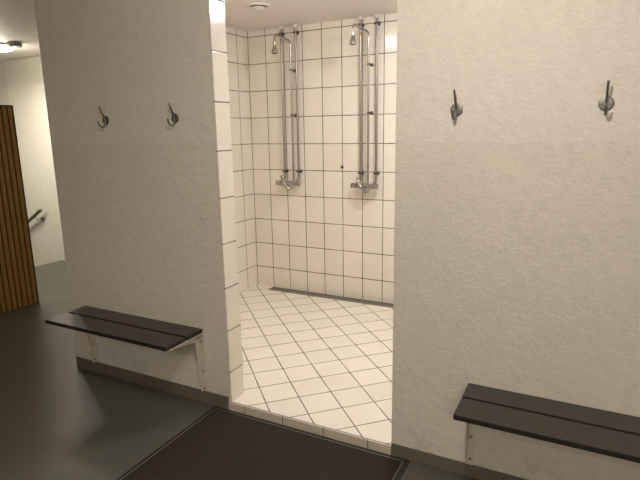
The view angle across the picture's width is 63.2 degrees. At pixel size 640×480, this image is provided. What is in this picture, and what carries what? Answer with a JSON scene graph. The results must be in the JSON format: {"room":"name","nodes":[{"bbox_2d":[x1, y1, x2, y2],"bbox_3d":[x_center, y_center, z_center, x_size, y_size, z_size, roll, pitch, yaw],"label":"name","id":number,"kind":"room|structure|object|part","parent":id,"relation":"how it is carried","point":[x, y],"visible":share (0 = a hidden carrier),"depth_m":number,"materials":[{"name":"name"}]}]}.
{"room":"changing room","nodes":[
{"label":"changing room","id":0,"kind":"room"},
{"bbox_2d":[0,62,7,104],"bbox_3d":[-4.605,-0.433,7.493,1.390,3.970,0.100,5,13,27],"label":"wall","id":1,"kind":"structure","parent":0,"point":[3,99],"depth_m":6.87,"materials":[{"name":"paint"}]},
{"bbox_2d":[0,0,396,61],"bbox_3d":[-2.160,-1.443,2.249,10.500,0.100,6.684,5,13,27],"label":"ceiling","id":2,"kind":"structure","parent":0,"point":[18,23],"depth_m":4.26,"materials":[{"name":"paint"}]},
{"bbox_2d":[0,42,14,51],"bbox_3d":[-3.432,-2.017,5.473,0.408,0.070,0.408,5,13,27],"label":"ceiling lamp","id":3,"kind":"object","parent":2,"relation":"attached to","point":[3,46],"visible":0.85,"depth_m":5.43,"materials":[{"name":"glass"}]},
{"bbox_2d":[6,41,21,47],"bbox_3d":[-3.145,-2.009,5.358,0.140,0.050,0.140,5,13,27],"label":"ceiling spotlight","id":4,"kind":"object","parent":2,"relation":"attached to","point":[13,44],"visible":1,"depth_m":5.31,"materials":[{"name":"metal"}]},
{"bbox_2d":[246,2,270,10],"bbox_3d":[-0.468,-1.758,3.946,0.190,0.042,0.190,5,13,27],"label":"ceiling vent","id":5,"kind":"object","parent":2,"relation":"in","point":[257,6],"visible":1,"depth_m":3.91,"materials":[{"name":"white plastic"}]},
{"bbox_2d":[5,13,396,303],"bbox_3d":[-0.004,-0.004,5.107,9.010,3.970,0.100,5,13,27],"label":"wall","id":6,"kind":"structure","parent":0,"point":[323,235],"depth_m":4.93,"materials":[{"name":"tile"}]},
{"bbox_2d":[2,61,10,104],"bbox_3d":[-4.020,-0.362,7.112,0.065,3.970,0.057,5,13,27],"label":"trim","id":7,"kind":"structure","parent":6,"relation":"attached to","point":[3,62],"depth_m":6.73,"materials":[{"name":"white paint"}]},
{"bbox_2d":[28,208,43,222],"bbox_3d":[-4.317,-0.014,7.265,1.597,0.968,0.093,5,13,27],"label":"handrail","id":8,"kind":"object","parent":6,"relation":"attached to","point":[36,213],"visible":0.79,"depth_m":6.87,"materials":[{"name":"metal"}]},
{"bbox_2d":[271,24,302,190],"bbox_3d":[-0.353,-1.196,4.796,0.264,1.496,0.301,5,13,27],"label":"shower","id":9,"kind":"object","parent":6,"relation":"attached to","point":[283,181],"visible":1,"depth_m":4.85,"materials":[{"name":"silver metal"}]},
{"bbox_3d":[-0.337,-0.545,4.978,0.111,0.146,0.050,5,13,27],"label":"lever","id":10,"kind":"part","parent":9,"relation":"part of","materials":[{"name":"silver metal"}]},
{"bbox_2d":[349,14,380,193],"bbox_3d":[0.332,-1.125,4.408,0.258,1.496,0.376,5,13,27],"label":"shower","id":11,"kind":"object","parent":6,"relation":"attached to","point":[362,186],"visible":1,"depth_m":4.50,"materials":[{"name":"silver metal"}]},
{"bbox_3d":[0.367,-0.481,4.621,0.111,0.146,0.050,5,13,27],"label":"lever","id":12,"kind":"part","parent":11,"relation":"part of","materials":[{"name":"silver metal"}]},
{"bbox_2d":[0,260,478,479],"bbox_3d":[-1.181,1.275,2.276,8.345,0.120,6.584,5,13,27],"label":"floor","id":13,"kind":"structure","parent":0,"point":[60,419],"depth_m":3.14,"materials":[{"name":"concrete"}]},
{"bbox_2d":[0,105,38,313],"bbox_3d":[-3.349,-0.101,4.053,0.053,1.907,2.214,5,13,27],"label":"slatted screen","id":14,"kind":"object","parent":13,"relation":"on","point":[18,283],"visible":1,"depth_m":4.90,"materials":[{"name":"wood"}]},
{"bbox_2d":[116,406,409,479],"bbox_3d":[-0.516,1.236,2.093,1.231,0.010,1.849,5,13,27],"label":"door mat","id":15,"kind":"object","parent":13,"relation":"on","point":[221,444],"visible":1,"depth_m":2.66,"materials":[{"name":"black rubber"}]},
{"bbox_2d":[226,26,256,291],"bbox_3d":[-1.173,-0.563,4.458,0.124,2.570,2.083,5,13,27],"label":"wall","id":16,"kind":"structure","parent":0,"point":[235,38],"depth_m":5.08,"materials":[{"name":"tile"}]},
{"bbox_2d":[233,284,392,443],"bbox_3d":[0.358,0.831,3.836,3.385,0.052,2.097,5,13,27],"label":"floor","id":17,"kind":"structure","parent":0,"point":[325,362],"depth_m":3.68,"materials":[{"name":"tile"}]},
{"bbox_2d":[268,287,392,307],"bbox_3d":[0.902,0.633,4.647,3.172,0.019,0.108,5,13,27],"label":"channel","id":18,"kind":"object","parent":17,"relation":"in","point":[348,299],"visible":0.36,"depth_m":5.04,"materials":[{"name":"metal"}]},
{"bbox_2d":[34,0,639,479],"bbox_3d":[0.650,-0.140,2.322,5.359,2.570,0.120,5,13,27],"label":"wall","id":19,"kind":"structure","parent":0,"point":[517,216],"depth_m":2.31,"materials":[{"name":"paint"}]},
{"bbox_2d":[97,106,108,127],"bbox_3d":[-1.308,-0.735,3.115,0.053,0.126,0.066,5,13,27],"label":"coat hook","id":20,"kind":"object","parent":19,"relation":"attached to","point":[105,118],"visible":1,"depth_m":3.13,"materials":[{"name":"metal"}]},
{"bbox_2d":[45,306,206,391],"bbox_3d":[-1.220,0.727,3.252,1.022,0.425,0.306,5,13,27],"label":"bench","id":21,"kind":"object","parent":19,"relation":"attached to","point":[142,331],"visible":1,"depth_m":3.16,"materials":[{"name":"black wood"}]},
{"bbox_2d":[76,356,228,408],"bbox_3d":[-1.147,0.926,3.432,1.347,0.082,0.006,5,13,27],"label":"baseboard","id":22,"kind":"structure","parent":19,"relation":"attached to","point":[193,393],"depth_m":3.39,"materials":[{"name":"plastic"}]},
{"bbox_2d":[167,103,178,125],"bbox_3d":[-0.821,-0.691,2.868,0.053,0.126,0.066,5,13,27],"label":"coat hook","id":23,"kind":"object","parent":19,"relation":"attached to","point":[175,118],"visible":1,"depth_m":2.89,"materials":[{"name":"metal"}]},
{"bbox_3d":[-0.807,-0.679,2.898,0.053,0.053,0.005,5,13,27],"label":"plate","id":24,"kind":"part","parent":23,"relation":"part of","materials":[{"name":"metal"}]},
{"bbox_2d":[208,0,243,401],"bbox_3d":[-0.524,-0.272,2.912,0.010,2.518,0.128,5,13,27],"label":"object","id":25,"kind":"structure","parent":19,"relation":"attached to","point":[216,8],"depth_m":2.90,"materials":[{"name":"tile"}]},
{"bbox_2d":[228,401,390,454],"bbox_3d":[-0.092,1.037,2.898,1.025,0.053,0.010,5,13,27],"label":"trim","id":26,"kind":"structure","parent":19,"relation":"attached to","point":[297,424],"depth_m":2.87,"materials":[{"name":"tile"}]},
{"bbox_2d":[450,89,462,119],"bbox_3d":[0.560,-0.563,2.169,0.053,0.126,0.066,6,14,31],"label":"coat hook","id":27,"kind":"object","parent":19,"relation":"attached to","point":[456,109],"visible":1,"depth_m":2.19,"materials":[{"name":"metal"}]},
{"bbox_3d":[0.576,-0.550,2.198,0.053,0.053,0.005,6,14,31],"label":"plate","id":28,"kind":"part","parent":27,"relation":"part of","materials":[{"name":"silver metal"}]},
{"bbox_2d":[391,443,527,479],"bbox_3d":[1.650,1.187,2.016,2.890,0.068,0.006,5,13,27],"label":"baseboard","id":29,"kind":"structure","parent":19,"relation":"attached to","point":[477,472],"depth_m":2.53,"materials":[{"name":"plastic"}]},
{"bbox_2d":[453,383,639,464],"bbox_3d":[1.075,0.936,2.090,1.020,0.422,0.306,5,13,27],"label":"bench","id":30,"kind":"object","parent":19,"relation":"attached to","point":[608,433],"visible":1,"depth_m":2.10,"materials":[{"name":"black wood"}]},
{"bbox_2d":[598,80,613,115],"bbox_3d":[1.057,-0.522,1.917,0.053,0.126,0.066,5,13,27],"label":"coat hook","id":31,"kind":"object","parent":19,"relation":"attached to","point":[606,103],"visible":1,"depth_m":1.94,"materials":[{"name":"metal"}]},
{"bbox_3d":[1.071,-0.510,1.947,0.053,0.053,0.005,5,13,27],"label":"plate","id":32,"kind":"part","parent":31,"relation":"part of","materials":[{"name":"metal"}]}
]}

